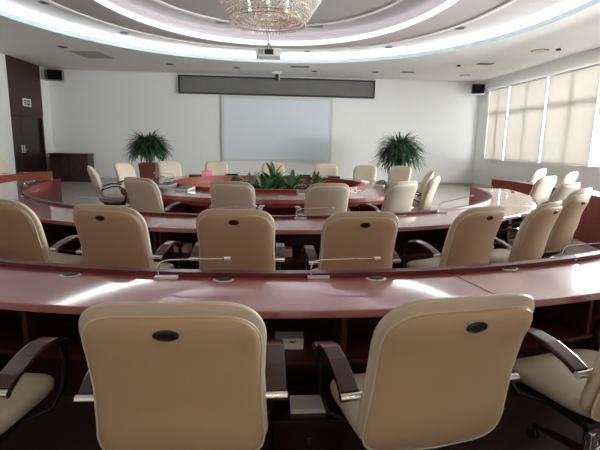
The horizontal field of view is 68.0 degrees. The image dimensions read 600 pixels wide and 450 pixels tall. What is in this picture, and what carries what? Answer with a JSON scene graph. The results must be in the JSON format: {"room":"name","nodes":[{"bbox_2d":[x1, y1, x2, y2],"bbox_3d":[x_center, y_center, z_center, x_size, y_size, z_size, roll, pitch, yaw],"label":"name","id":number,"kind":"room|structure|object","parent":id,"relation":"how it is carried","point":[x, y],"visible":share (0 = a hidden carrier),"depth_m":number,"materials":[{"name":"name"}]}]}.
{"room":"assembly chamber","nodes":[
{"label":"assembly chamber","id":0,"kind":"room"},
{"bbox_2d":[0,53,53,172],"bbox_3d":[-8.414,-2.292,6.161,0.200,4.900,20.000,0,10,-4],"label":"wall","id":1,"kind":"structure","parent":0,"point":[6,137],"depth_m":13.48,"materials":[{"name":"white paint"}]},
{"bbox_2d":[5,55,42,115],"bbox_3d":[-8.829,-4.419,14.318,0.030,1.660,1.930,0,10,-4],"label":"trim","id":2,"kind":"structure","parent":1,"relation":"attached to","point":[23,77],"depth_m":14.17,"materials":[{"name":"brown wood"}]},
{"bbox_2d":[22,98,30,106],"bbox_3d":[-8.800,-3.945,14.340,0.028,0.240,0.480,0,10,-4],"label":"exit sign","id":3,"kind":"object","parent":1,"relation":"attached to","point":[26,102],"visible":1,"depth_m":14.29,"materials":[{"name":"white plastic"}]},
{"bbox_2d":[10,112,46,171],"bbox_3d":[-8.972,-2.491,14.658,0.220,2.260,1.930,0,10,-4],"label":"door","id":4,"kind":"structure","parent":1,"relation":"in","point":[27,129],"depth_m":14.66,"materials":[{"name":"brown wood"}]},
{"bbox_2d":[40,68,48,80],"bbox_3d":[-8.849,-5.216,15.415,0.115,0.360,0.330,0,10,-4],"label":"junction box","id":5,"kind":"object","parent":1,"relation":"attached to","point":[43,72],"visible":0.86,"depth_m":15.28,"materials":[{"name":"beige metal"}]},
{"bbox_2d":[48,69,480,182],"bbox_3d":[-1.083,-4.028,16.614,16.200,4.900,0.200,0,10,-4],"label":"wall","id":6,"kind":"structure","parent":0,"point":[96,112],"depth_m":16.57,"materials":[{"name":"white paint"}]},
{"bbox_2d":[47,69,63,80],"bbox_3d":[-8.493,-5.205,15.503,0.480,0.360,0.447,-2,11,-16],"label":"wall speaker","id":7,"kind":"object","parent":6,"relation":"attached to","point":[52,74],"visible":1,"depth_m":15.30,"materials":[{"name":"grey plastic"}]},
{"bbox_2d":[178,75,374,98],"bbox_3d":[-0.802,-5.048,16.274,7.160,0.640,0.120,0,10,-4],"label":"display","id":8,"kind":"object","parent":6,"relation":"attached to","point":[187,84],"visible":0.93,"depth_m":16.24,"materials":[{"name":"black plastic"}]},
{"bbox_2d":[221,95,332,162],"bbox_3d":[-0.843,-3.547,16.569,4.100,2.360,0.070,0,10,-4],"label":"projection screen","id":9,"kind":"object","parent":6,"relation":"attached to","point":[254,128],"visible":1,"depth_m":16.55,"materials":[{"name":"white fabric"}]},
{"bbox_2d":[100,177,471,185],"bbox_3d":[-1.123,-1.657,16.931,15.800,0.120,0.015,0,10,-4],"label":"baseboard","id":10,"kind":"structure","parent":6,"relation":"attached to","point":[101,178],"depth_m":17.38,"materials":[{"name":"beige tile"}]},
{"bbox_2d":[107,0,446,40],"bbox_3d":[-0.527,-4.380,7.624,8.100,0.340,10.700,0,10,-4],"label":"ceiling","id":11,"kind":"structure","parent":0,"point":[327,10],"depth_m":10.78,"materials":[{"name":"grey paint"}]},
{"bbox_2d":[255,4,281,59],"bbox_3d":[-0.631,-4.074,8.988,0.520,1.329,0.497,0,10,-4],"label":"projector","id":12,"kind":"object","parent":11,"relation":"hanging from","point":[268,53],"visible":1,"depth_m":8.91,"materials":[{"name":"white plastic"}]},
{"bbox_2d":[217,0,321,34],"bbox_3d":[-0.528,-3.898,7.405,2.088,1.109,2.090,-7,13,-40],"label":"chandelier","id":13,"kind":"object","parent":11,"relation":"hanging from","point":[224,4],"visible":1,"depth_m":7.42,"materials":[{"name":"clear glass"}]},
{"bbox_2d":[152,0,403,26],"bbox_3d":[-0.525,-4.484,7.606,6.000,0.050,8.200,0,10,-4],"label":"trim","id":14,"kind":"structure","parent":11,"relation":"attached to","point":[395,2],"depth_m":10.58,"materials":[{"name":"white paint"}]},
{"bbox_2d":[0,0,589,56],"bbox_3d":[-0.531,-4.184,7.660,11.960,0.060,12.820,0,10,-4],"label":"ceiling","id":15,"kind":"structure","parent":0,"point":[520,13],"depth_m":10.33,"materials":[{"name":"grey paint"}]},
{"bbox_2d":[0,8,255,57],"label":"light","id":16,"kind":"object","parent":15,"relation":"attached to","point":[247,56],"depth_m":12.48,"materials":[{"name":"white"}]},
{"bbox_2d":[94,0,458,45],"bbox_3d":[-0.531,-4.211,7.655,7.098,0.125,9.698,0,10,-4],"label":"trim","id":17,"kind":"structure","parent":15,"relation":"attached to","point":[448,3],"depth_m":11.18,"materials":[{"name":"white paint"}]},
{"bbox_2d":[42,0,517,50],"bbox_3d":[-0.532,-4.147,7.666,9.100,0.055,10.700,0,10,-4],"label":"trim","id":18,"kind":"structure","parent":15,"relation":"attached to","point":[509,2],"depth_m":10.86,"materials":[{"name":"white paint"}]},
{"bbox_2d":[281,14,557,58],"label":"light","id":19,"kind":"object","parent":15,"relation":"attached to","point":[403,52],"depth_m":12.98,"materials":[{"name":"white"}]},
{"bbox_2d":[0,3,599,81],"bbox_3d":[-0.403,-3.706,6.431,16.100,0.060,20.300,0,10,-4],"label":"ceiling","id":20,"kind":"structure","parent":0,"point":[579,32],"depth_m":13.05,"materials":[{"name":"white paint"}]},
{"bbox_2d":[69,51,113,58],"bbox_3d":[-6.043,-4.956,12.963,0.840,0.015,1.000,2,10,2],"label":"ceiling vent","id":21,"kind":"object","parent":20,"relation":"in","point":[87,54],"visible":1,"depth_m":12.89,"materials":[{"name":"grey metal"}]},
{"bbox_2d":[272,71,281,80],"bbox_3d":[-0.787,-5.129,15.313,0.320,0.299,0.140,0,10,-4],"label":"ceiling camera","id":22,"kind":"object","parent":20,"relation":"attached to","point":[277,73],"visible":1,"depth_m":15.25,"materials":[{"name":"white plastic"}]},
{"bbox_2d":[0,0,599,62],"bbox_3d":[-0.536,-3.960,7.700,11.238,0.115,12.098,0,10,-4],"label":"trim","id":23,"kind":"structure","parent":20,"relation":"attached to","point":[591,3],"depth_m":11.48,"materials":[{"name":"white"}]},
{"bbox_2d":[531,49,549,52],"bbox_3d":[6.074,-4.408,11.261,0.430,0.016,0.430,0,10,-4],"label":"recessed light","id":24,"kind":"object","parent":20,"relation":"in","point":[535,50],"visible":1,"depth_m":11.20,"materials":[{"name":"grey"}]},
{"bbox_2d":[51,181,598,394],"bbox_3d":[-0.481,0.255,7.144,16.200,0.150,20.400,0,10,-4],"label":"floor","id":25,"kind":"structure","parent":0,"point":[71,191],"depth_m":12.54,"materials":[{"name":"beige tile"}]},
{"bbox_2d":[0,179,62,202],"bbox_3d":[-4.169,-0.188,6.586,0.866,0.774,3.106,-3,11,-21],"label":"desk","id":26,"kind":"object","parent":25,"relation":"on","point":[51,190],"visible":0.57,"depth_m":7.08,"materials":[{"name":"brown wood"}]},
{"bbox_2d":[0,180,46,198],"bbox_3d":[-4.191,-0.525,6.514,0.806,0.038,3.106,-3,11,-21],"label":"countertop","id":27,"kind":"structure","parent":26,"relation":"on","point":[8,190],"depth_m":6.43,"materials":[{"name":"brown wood"}]},
{"bbox_2d":[0,199,82,264],"bbox_3d":[-2.123,0.260,3.618,0.684,1.025,0.671,5,11,20],"label":"chair","id":28,"kind":"object","parent":25,"relation":"on","point":[22,235],"visible":0.48,"depth_m":3.33,"materials":[{"name":"beige leather"}]},
{"bbox_2d":[49,153,94,181],"bbox_3d":[-8.172,-2.073,15.985,1.395,0.999,0.577,0,10,-4],"label":"sideboard","id":29,"kind":"object","parent":25,"relation":"on","point":[67,167],"visible":0.92,"depth_m":15.73,"materials":[{"name":"brown wood"}]},
{"bbox_2d":[8,196,180,261],"bbox_3d":[-2.423,0.206,4.591,2.840,0.774,0.856,7,12,28],"label":"desk","id":30,"kind":"object","parent":25,"relation":"on","point":[56,218],"visible":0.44,"depth_m":4.38,"materials":[{"name":"brown wood"}]},
{"bbox_2d":[8,198,177,230],"bbox_3d":[-2.430,-0.128,4.504,2.840,0.038,0.796,7,12,28],"label":"countertop","id":31,"kind":"structure","parent":30,"relation":"on","point":[46,213],"depth_m":4.24,"materials":[{"name":"brown wood"}]},
{"bbox_2d":[47,239,153,259],"bbox_3d":[-2.405,0.148,4.612,2.753,0.020,0.667,7,12,28],"label":"shelf","id":32,"kind":"object","parent":30,"relation":"attached to","point":[74,245],"depth_m":4.30,"materials":[{"name":"brown wood"}]},
{"bbox_2d":[87,166,127,204],"bbox_3d":[-3.379,-0.534,7.886,0.668,1.025,0.684,-3,11,-23],"label":"chair","id":33,"kind":"object","parent":25,"relation":"on","point":[117,199],"visible":0.85,"depth_m":7.64,"materials":[{"name":"beige leather"}]},
{"bbox_2d":[72,204,183,268],"bbox_3d":[-1.314,0.312,3.414,0.684,1.025,0.671,3,10,9],"label":"chair","id":34,"kind":"object","parent":25,"relation":"on","point":[109,235],"visible":0.6,"depth_m":3.12,"materials":[{"name":"beige leather"}]},
{"bbox_2d":[114,162,149,191],"bbox_3d":[-3.429,-0.770,9.192,0.668,1.025,0.684,4,11,18],"label":"chair","id":35,"kind":"object","parent":25,"relation":"on","point":[122,169],"visible":0.34,"depth_m":9.10,"materials":[{"name":"beige leather"}]},
{"bbox_2d":[122,128,174,177],"bbox_3d":[-4.429,-1.902,12.994,1.568,1.844,1.576,0,10,-4],"label":"potted palm","id":36,"kind":"object","parent":25,"relation":"on","point":[149,146],"visible":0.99,"depth_m":12.72,"materials":[{"name":"green plant"}]},
{"bbox_2d":[138,163,158,177],"bbox_3d":[-4.426,-1.399,13.102,0.498,0.840,0.498,0,10,-4],"label":"pot","id":37,"kind":"object","parent":25,"relation":"on","point":[144,170],"depth_m":12.84,"materials":[{"name":"brown ceramic"}]},
{"bbox_2d":[124,177,188,212],"bbox_3d":[-1.875,-0.125,5.781,0.684,1.025,0.668,6,11,26],"label":"chair","id":38,"kind":"object","parent":25,"relation":"on","point":[143,194],"visible":0.42,"depth_m":5.47,"materials":[{"name":"beige leather"}]},
{"bbox_2d":[158,161,188,177],"bbox_3d":[-2.901,-0.948,10.242,0.684,1.025,0.668,-7,13,-37],"label":"chair","id":39,"kind":"object","parent":25,"relation":"on","point":[173,167],"visible":0.34,"depth_m":10.31,"materials":[{"name":"beige leather"}]},
{"bbox_2d":[205,161,227,174],"bbox_3d":[-1.932,-0.966,10.448,0.684,1.025,0.668,-2,11,-16],"label":"chair","id":40,"kind":"object","parent":25,"relation":"on","point":[217,167],"visible":0.27,"depth_m":10.56,"materials":[{"name":"beige leather"}]},
{"bbox_2d":[189,209,284,269],"bbox_3d":[-0.457,0.341,3.351,0.684,1.025,0.671,1,10,-2],"label":"chair","id":41,"kind":"object","parent":25,"relation":"on","point":[247,236],"visible":0.59,"depth_m":3.05,"materials":[{"name":"beige leather"}]},
{"bbox_2d":[208,181,265,210],"bbox_3d":[-0.787,-0.056,5.517,0.684,1.025,0.668,2,10,4],"label":"chair","id":42,"kind":"object","parent":25,"relation":"on","point":[222,193],"visible":0.44,"depth_m":5.18,"materials":[{"name":"beige leather"}]},
{"bbox_2d":[233,170,264,188],"bbox_3d":[-0.830,-0.416,7.510,0.727,1.027,0.665,-5,12,-29],"label":"leafy plant","id":43,"kind":"object","parent":25,"relation":"on","point":[248,178],"visible":0.09,"depth_m":7.50,"materials":[{"name":"green plant"}]},
{"bbox_2d":[121,175,392,214],"bbox_3d":[-0.536,-0.390,8.041,5.003,0.798,4.606,0,10,-4],"label":"conference table","id":44,"kind":"object","parent":25,"relation":"on","point":[277,201],"visible":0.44,"depth_m":6.58,"materials":[{"name":"brown wood"}]},
{"bbox_2d":[158,182,176,186],"bbox_3d":[-2.140,-0.653,7.176,0.260,0.060,0.182,9,13,35],"label":"papers","id":45,"kind":"object","parent":44,"relation":"on","point":[166,184],"visible":0.97,"depth_m":7.13,"materials":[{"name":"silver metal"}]},
{"bbox_2d":[174,185,194,190],"bbox_3d":[-1.726,-0.552,6.661,0.260,0.060,0.182,6,11,26],"label":"papers","id":46,"kind":"object","parent":44,"relation":"on","point":[183,187],"visible":1,"depth_m":6.62,"materials":[{"name":"white paper"}]},
{"bbox_2d":[249,172,280,188],"bbox_3d":[-0.562,-0.338,7.136,0.653,1.015,0.689,3,10,10],"label":"leafy plant","id":47,"kind":"object","parent":25,"relation":"on","point":[263,184],"visible":0.16,"depth_m":7.04,"materials":[{"name":"green plant"}]},
{"bbox_2d":[253,162,289,188],"bbox_3d":[-0.465,-0.518,7.737,0.693,1.161,0.720,0,10,-4],"label":"leafy plant","id":48,"kind":"object","parent":25,"relation":"on","point":[271,167],"visible":0.29,"depth_m":7.60,"materials":[{"name":"green plant"}]},
{"bbox_2d":[262,162,284,174],"bbox_3d":[-0.628,-0.926,10.371,0.684,1.025,0.668,0,10,-4],"label":"chair","id":49,"kind":"object","parent":25,"relation":"on","point":[265,169],"visible":0.16,"depth_m":10.49,"materials":[{"name":"beige leather"}]},
{"bbox_2d":[275,169,308,188],"bbox_3d":[-0.156,-0.404,7.497,0.702,1.033,0.694,0,10,-4],"label":"leafy plant","id":50,"kind":"object","parent":25,"relation":"on","point":[291,182],"visible":0.43,"depth_m":7.51,"materials":[{"name":"green plant"}]},
{"bbox_2d":[0,381,599,449],"bbox_3d":[-0.343,0.417,5.816,14.740,0.006,11.118,0,10,-4],"label":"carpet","id":51,"kind":"object","parent":25,"relation":"on","point":[70,426],"visible":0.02,"depth_m":2.28,"materials":[{"name":"brown carpet"}]},
{"bbox_2d":[0,158,24,173],"bbox_3d":[-6.710,-1.041,10.338,0.671,1.025,0.684,1,10,-2],"label":"chair","id":52,"kind":"object","parent":51,"relation":"on","point":[4,166],"visible":0.18,"depth_m":10.35,"materials":[{"name":"beige leather"}]},
{"bbox_2d":[0,171,52,183],"bbox_3d":[-5.755,-0.483,8.048,0.805,0.774,3.987,0,10,-4],"label":"desk","id":53,"kind":"object","parent":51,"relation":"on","point":[45,175],"visible":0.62,"depth_m":9.18,"materials":[{"name":"brown wood"}]},
{"bbox_2d":[0,171,32,174],"bbox_3d":[-5.779,-0.821,7.985,0.744,0.038,3.987,0,10,-4],"label":"countertop","id":54,"kind":"structure","parent":53,"relation":"on","point":[31,171],"depth_m":9.24,"materials":[{"name":"brown wood"}]},
{"bbox_2d":[0,336,70,449],"bbox_3d":[-1.294,0.637,1.612,0.684,1.025,0.671,2,10,2],"label":"chair","id":55,"kind":"object","parent":51,"relation":"on","point":[22,393],"visible":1,"depth_m":1.68,"materials":[{"name":"beige leather"}]},
{"bbox_2d":[74,301,287,449],"bbox_3d":[-0.393,0.657,1.600,0.684,1.025,0.671,0,10,-4],"label":"chair","id":56,"kind":"object","parent":51,"relation":"on","point":[190,375],"visible":1,"depth_m":1.31,"materials":[{"name":"beige leather"}]},
{"bbox_2d":[0,258,491,403],"bbox_3d":[-0.539,0.654,2.308,3.013,0.774,0.720,1,10,1],"label":"desk","id":57,"kind":"object","parent":51,"relation":"on","point":[346,308],"visible":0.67,"depth_m":2.24,"materials":[{"name":"brown wood"}]},
{"bbox_2d":[60,272,80,276],"bbox_3d":[-1.212,0.259,2.350,0.112,0.011,0.083,3,10,9],"label":"socket","id":58,"kind":"object","parent":57,"relation":"attached to","point":[66,274],"visible":1,"depth_m":2.33,"materials":[{"name":"silver metal"}]},
{"bbox_2d":[0,316,374,364],"bbox_3d":[-0.537,0.596,2.333,2.947,0.020,0.530,1,10,1],"label":"shelf","id":59,"kind":"object","parent":57,"relation":"attached to","point":[359,337],"depth_m":2.28,"materials":[{"name":"brown wood"}]},
{"bbox_2d":[154,257,230,278],"bbox_3d":[-0.561,0.222,2.325,0.392,0.117,0.044,0,10,-4],"label":"gooseneck microphone","id":60,"kind":"object","parent":57,"relation":"on","point":[157,276],"visible":1,"depth_m":2.31,"materials":[{"name":"silver metal"}]},
{"bbox_2d":[213,277,233,281],"bbox_3d":[-0.398,0.281,2.316,0.112,0.011,0.083,1,10,-2],"label":"socket","id":61,"kind":"object","parent":57,"relation":"attached to","point":[218,279],"visible":1,"depth_m":2.30,"materials":[{"name":"silver plastic"}]},
{"bbox_2d":[0,266,491,318],"bbox_3d":[-0.533,0.321,2.217,3.013,0.038,0.659,1,10,1],"label":"countertop","id":62,"kind":"structure","parent":57,"relation":"on","point":[21,289],"depth_m":2.13,"materials":[{"name":"brown wood"}]},
{"bbox_2d":[275,332,303,348],"bbox_3d":[-0.055,0.581,2.240,0.143,0.057,0.087,1,10,-2],"label":"box","id":63,"kind":"object","parent":57,"relation":"on","point":[292,340],"visible":0.77,"depth_m":2.20,"materials":[{"name":"white"}]},
{"bbox_2d":[307,257,380,278],"bbox_3d":[0.237,0.227,2.389,0.392,0.117,0.044,0,10,-4],"label":"gooseneck microphone","id":64,"kind":"object","parent":57,"relation":"on","point":[310,276],"visible":1,"depth_m":2.38,"materials":[{"name":"silver metal"}]},
{"bbox_2d":[366,276,385,280],"bbox_3d":[0.409,0.284,2.390,0.112,0.011,0.083,0,10,-9],"label":"socket","id":65,"kind":"object","parent":57,"relation":"attached to","point":[371,278],"visible":1,"depth_m":2.37,"materials":[{"name":"silver plastic"}]},
{"bbox_2d":[271,385,346,449],"bbox_3d":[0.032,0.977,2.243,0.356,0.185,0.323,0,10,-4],"label":"base cabinet","id":66,"kind":"object","parent":51,"relation":"on","point":[307,431],"visible":0.62,"depth_m":2.10,"materials":[{"name":"brown wood"}]},
{"bbox_2d":[290,395,325,413],"bbox_3d":[0.037,0.880,2.189,0.170,0.024,0.120,0,10,-4],"label":"paper stack","id":67,"kind":"object","parent":66,"relation":"on","point":[299,404],"visible":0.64,"depth_m":2.16,"materials":[{"name":"white paper"}]},
{"bbox_2d":[313,293,534,449],"bbox_3d":[0.434,0.657,1.690,0.684,1.025,0.671,-1,11,-14],"label":"chair","id":68,"kind":"object","parent":51,"relation":"on","point":[438,375],"visible":1,"depth_m":1.41,"materials":[{"name":"beige leather"}]},
{"bbox_2d":[526,169,546,182],"bbox_3d":[5.336,-0.821,10.448,0.684,1.025,0.668,-7,13,-39],"label":"chair","id":69,"kind":"object","parent":51,"relation":"on","point":[538,174],"visible":0.2,"depth_m":10.08,"materials":[{"name":"beige leather"}]},
{"bbox_2d":[491,179,599,249],"bbox_3d":[4.755,-0.290,8.138,0.822,0.774,4.403,1,10,0],"label":"desk","id":70,"kind":"object","parent":51,"relation":"on","point":[588,229],"visible":0.38,"depth_m":7.13,"materials":[{"name":"brown wood"}]},
{"bbox_2d":[506,180,599,195],"bbox_3d":[4.792,-0.627,8.077,0.761,0.038,4.403,1,10,0],"label":"countertop","id":71,"kind":"structure","parent":70,"relation":"on","point":[593,192],"depth_m":9.31,"materials":[{"name":"brown wood"}]},
{"bbox_2d":[509,315,599,449],"bbox_3d":[1.306,0.637,1.899,0.684,1.025,0.671,-3,11,-20],"label":"chair","id":72,"kind":"object","parent":51,"relation":"on","point":[566,380],"visible":0.87,"depth_m":1.88,"materials":[{"name":"beige leather"}]},
{"bbox_2d":[556,172,577,185],"bbox_3d":[5.351,-0.617,9.315,0.684,1.025,0.668,-7,13,-39],"label":"chair","id":73,"kind":"object","parent":51,"relation":"on","point":[570,177],"visible":0.23,"depth_m":8.94,"materials":[{"name":"beige leather"}]},
{"bbox_2d":[299,171,330,188],"bbox_3d":[0.253,-0.431,7.692,0.664,1.033,0.751,-3,11,-23],"label":"leafy plant","id":74,"kind":"object","parent":25,"relation":"on","point":[315,178],"visible":0.17,"depth_m":7.64,"materials":[{"name":"green plant"}]},
{"bbox_2d":[292,183,350,214],"bbox_3d":[0.277,-0.039,5.539,0.684,1.025,0.668,-1,10,-12],"label":"chair","id":75,"kind":"object","parent":25,"relation":"on","point":[317,195],"visible":0.43,"depth_m":5.22,"materials":[{"name":"beige leather"}]},
{"bbox_2d":[315,164,337,176],"bbox_3d":[0.602,-0.899,10.358,0.684,1.025,0.668,2,10,4],"label":"chair","id":76,"kind":"object","parent":25,"relation":"on","point":[324,170],"visible":0.3,"depth_m":10.47,"materials":[{"name":"beige leather"}]},
{"bbox_2d":[152,205,519,269],"bbox_3d":[0.570,0.294,4.429,3.854,0.774,1.029,-2,11,-18],"label":"desk","id":77,"kind":"object","parent":25,"relation":"on","point":[431,227],"visible":0.36,"depth_m":4.32,"materials":[{"name":"brown wood"}]},
{"bbox_2d":[174,242,191,252],"bbox_3d":[-1.123,0.204,4.159,0.200,0.077,0.110,3,10,8],"label":"tissue box","id":78,"kind":"object","parent":77,"relation":"on","point":[187,247],"visible":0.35,"depth_m":4.11,"materials":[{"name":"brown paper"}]},
{"bbox_2d":[284,246,291,256],"bbox_3d":[-0.174,0.242,4.055,0.200,0.077,0.110,0,10,-4],"label":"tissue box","id":79,"kind":"object","parent":77,"relation":"on","point":[288,249],"visible":0.31,"depth_m":4.01,"materials":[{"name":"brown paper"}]},
{"bbox_2d":[294,207,334,218],"bbox_3d":[0.142,-0.117,4.286,0.392,0.117,0.044,0,10,-4],"label":"gooseneck microphone","id":80,"kind":"object","parent":77,"relation":"on","point":[296,217],"visible":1,"depth_m":4.28,"materials":[{"name":"silver metal"}]},
{"bbox_2d":[163,239,503,262],"bbox_3d":[0.558,0.236,4.454,3.741,0.020,0.843,-2,11,-18],"label":"shelf","id":81,"kind":"object","parent":77,"relation":"attached to","point":[411,250],"depth_m":4.26,"materials":[{"name":"brown wood"}]},
{"bbox_2d":[152,208,519,233],"bbox_3d":[0.585,-0.039,4.342,3.854,0.038,0.972,-2,11,-18],"label":"countertop","id":82,"kind":"structure","parent":77,"relation":"on","point":[429,221],"depth_m":4.05,"materials":[{"name":"brown wood"}]},
{"bbox_2d":[436,195,473,213],"bbox_3d":[1.674,-0.227,4.803,0.372,0.211,0.044,4,11,14],"label":"gooseneck microphone","id":83,"kind":"object","parent":77,"relation":"on","point":[438,211],"visible":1,"depth_m":4.82,"materials":[{"name":"silver metal"}]},
{"bbox_2d":[302,211,400,269],"bbox_3d":[0.377,0.358,3.347,0.684,1.025,0.671,0,10,-9],"label":"chair","id":84,"kind":"object","parent":25,"relation":"on","point":[357,234],"visible":0.51,"depth_m":3.04,"materials":[{"name":"beige leather"}]},
{"bbox_2d":[353,165,376,180],"bbox_3d":[1.405,-0.817,9.988,0.684,1.025,0.668,4,11,18],"label":"chair","id":85,"kind":"object","parent":25,"relation":"on","point":[366,172],"visible":0.33,"depth_m":10.09,"materials":[{"name":"beige leather"}]},
{"bbox_2d":[357,181,417,212],"bbox_3d":[1.194,-0.112,6.050,0.684,1.025,0.668,-6,13,-35],"label":"chair","id":86,"kind":"object","parent":25,"relation":"on","point":[399,196],"visible":0.49,"depth_m":5.74,"materials":[{"name":"beige leather"}]},
{"bbox_2d":[379,166,411,182],"bbox_3d":[2.149,-0.813,10.047,0.684,1.025,0.668,8,13,35],"label":"chair","id":87,"kind":"object","parent":25,"relation":"on","point":[396,173],"visible":0.3,"depth_m":10.12,"materials":[{"name":"beige leather"}]},
{"bbox_2d":[372,132,429,172],"bbox_3d":[3.055,-1.923,13.672,1.951,1.961,1.790,-3,11,-21],"label":"potted palm","id":88,"kind":"object","parent":25,"relation":"on","point":[401,151],"visible":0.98,"depth_m":13.31,"materials":[{"name":"green plant"}]},
{"bbox_2d":[412,171,433,205],"bbox_3d":[2.104,-0.491,8.253,0.668,1.025,0.684,3,10,10],"label":"chair","id":89,"kind":"object","parent":25,"relation":"on","point":[429,175],"visible":0.41,"depth_m":8.00,"materials":[{"name":"beige leather"}]},
{"bbox_2d":[411,176,440,210],"bbox_3d":[1.844,-0.283,7.072,0.668,1.025,0.684,6,11,26],"label":"chair","id":90,"kind":"object","parent":25,"relation":"on","point":[427,196],"visible":0.57,"depth_m":6.76,"materials":[{"name":"beige leather"}]},
{"bbox_2d":[401,205,504,267],"bbox_3d":[1.271,0.308,3.722,0.684,1.025,0.671,-5,12,-29],"label":"chair","id":91,"kind":"object","parent":25,"relation":"on","point":[471,235],"visible":0.63,"depth_m":3.43,"materials":[{"name":"beige leather"}]},
{"bbox_2d":[465,187,537,239],"bbox_3d":[2.920,-0.039,6.543,0.913,0.774,3.328,5,11,21],"label":"desk","id":92,"kind":"object","parent":25,"relation":"on","point":[522,204],"visible":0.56,"depth_m":6.13,"materials":[{"name":"brown wood"}]},
{"bbox_2d":[472,188,537,216],"bbox_3d":[2.955,-0.375,6.472,0.854,0.038,3.328,5,11,21],"label":"countertop","id":93,"kind":"structure","parent":92,"relation":"on","point":[522,204],"depth_m":6.04,"materials":[{"name":"brown wood"}]},
{"bbox_2d":[509,231,517,238],"bbox_3d":[2.889,-0.095,6.549,0.725,0.020,3.236,5,11,21],"label":"shelf","id":94,"kind":"object","parent":92,"relation":"attached to","point":[512,233],"depth_m":5.36,"materials":[{"name":"brown wood"}]},
{"bbox_2d":[446,250,599,381],"bbox_3d":[2.104,0.589,2.960,2.793,0.774,0.710,-5,12,-29],"label":"desk","id":95,"kind":"object","parent":25,"relation":"on","point":[565,291],"visible":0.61,"depth_m":2.51,"materials":[{"name":"brown wood"}]},
{"bbox_2d":[452,258,599,306],"bbox_3d":[2.126,0.256,2.873,2.793,0.038,0.649,-5,12,-29],"label":"countertop","id":96,"kind":"structure","parent":95,"relation":"on","point":[579,281],"depth_m":2.39,"materials":[{"name":"brown wood"}]},
{"bbox_2d":[519,300,599,349],"bbox_3d":[2.088,0.532,2.981,2.727,0.020,0.519,-5,12,-29],"label":"shelf","id":97,"kind":"object","parent":95,"relation":"attached to","point":[562,331],"depth_m":2.53,"materials":[{"name":"brown wood"}]},
{"bbox_2d":[561,243,599,260],"bbox_3d":[1.855,0.168,2.893,0.392,0.117,0.044,-1,10,-14],"label":"gooseneck microphone","id":98,"kind":"object","parent":95,"relation":"on","point":[587,243],"visible":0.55,"depth_m":2.86,"materials":[{"name":"silver metal"}]},
{"bbox_2d":[489,201,561,263],"bbox_3d":[1.929,0.261,4.055,0.684,1.025,0.671,-7,13,-39],"label":"chair","id":99,"kind":"object","parent":25,"relation":"on","point":[531,238],"visible":0.62,"depth_m":3.75,"materials":[{"name":"beige leather"}]},
{"bbox_2d":[526,176,556,205],"bbox_3d":[4.007,-0.364,7.758,0.684,1.025,0.668,-5,12,-31],"label":"chair","id":100,"kind":"object","parent":25,"relation":"on","point":[541,190],"visible":0.41,"depth_m":7.44,"materials":[{"name":"beige leather"}]},
{"bbox_2d":[504,194,588,258],"bbox_3d":[2.618,0.148,4.761,0.684,1.025,0.671,-6,13,-36],"label":"chair","id":101,"kind":"object","parent":25,"relation":"on","point":[561,234],"visible":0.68,"depth_m":4.47,"materials":[{"name":"beige leather"}]},
{"bbox_2d":[519,187,592,258],"bbox_3d":[3.145,0.023,5.513,0.684,1.025,0.671,-7,13,-37],"label":"chair","id":102,"kind":"object","parent":25,"relation":"on","point":[582,190],"visible":0.08,"depth_m":5.15,"materials":[{"name":"beige leather"}]},
{"bbox_2d":[540,182,579,252],"bbox_3d":[3.536,-0.124,6.376,0.684,1.025,0.668,-5,12,-31],"label":"chair","id":103,"kind":"object","parent":25,"relation":"on","point":[560,193],"visible":0.23,"depth_m":6.00,"materials":[{"name":"beige leather"}]},
{"bbox_2d":[472,47,599,191],"bbox_3d":[7.575,-2.167,7.234,0.250,4.900,20.000,0,10,-4],"label":"wall","id":104,"kind":"structure","parent":0,"point":[484,171],"depth_m":13.98,"materials":[{"name":"white paint"}]},
{"bbox_2d":[469,84,485,94],"bbox_3d":[6.522,-4.987,16.406,0.480,0.360,0.447,3,10,8],"label":"wall speaker","id":105,"kind":"object","parent":104,"relation":"attached to","point":[475,89],"visible":1,"depth_m":16.20,"materials":[{"name":"grey plastic"}]},
{"bbox_2d":[472,183,490,188],"bbox_3d":[7.396,0.185,7.641,0.015,0.120,19.985,0,10,-4],"label":"baseboard","id":106,"kind":"structure","parent":104,"relation":"attached to","point":[473,184],"depth_m":16.74,"materials":[{"name":"beige tile"}]},
{"bbox_2d":[484,85,509,159],"bbox_3d":[6.853,-3.521,15.536,0.050,2.455,1.330,0,10,-4],"label":"roller blind","id":107,"kind":"object","parent":104,"relation":"attached to","point":[498,104],"visible":1,"depth_m":15.50,"materials":[{"name":"beige fabric"}]},
{"bbox_2d":[503,76,548,162],"bbox_3d":[6.965,-3.213,13.838,0.050,2.455,2.030,0,10,-4],"label":"roller blind","id":108,"kind":"object","parent":104,"relation":"attached to","point":[527,98],"visible":1,"depth_m":13.74,"materials":[{"name":"beige fabric"}]},
{"bbox_2d":[483,159,599,167],"bbox_3d":[7.375,-1.008,8.653,0.180,0.028,16.000,0,10,-4],"label":"trim","id":109,"kind":"structure","parent":104,"relation":"attached to","point":[483,159],"depth_m":12.65,"materials":[{"name":"white paint"}]},
{"bbox_2d":[540,63,599,165],"bbox_3d":[7.099,-2.841,11.785,0.050,2.455,2.050,0,10,-4],"label":"roller blind","id":110,"kind":"object","parent":104,"relation":"attached to","point":[572,98],"visible":1,"depth_m":11.68,"materials":[{"name":"beige fabric"}]},
{"bbox_2d":[589,98,599,165],"bbox_3d":[7.199,-2.843,11.791,0.060,2.440,2.100,0,10,-4],"label":"window","id":111,"kind":"structure","parent":104,"relation":"in","point":[598,99],"depth_m":10.88,"materials":[{"name":"grey glass"}]},
{"bbox_2d":[593,116,599,165],"bbox_3d":[7.335,-2.469,9.729,0.060,2.440,2.100,0,10,-4],"label":"window","id":112,"kind":"structure","parent":104,"relation":"in","point":[598,129],"depth_m":10.85,"materials":[{"name":"grey glass"}]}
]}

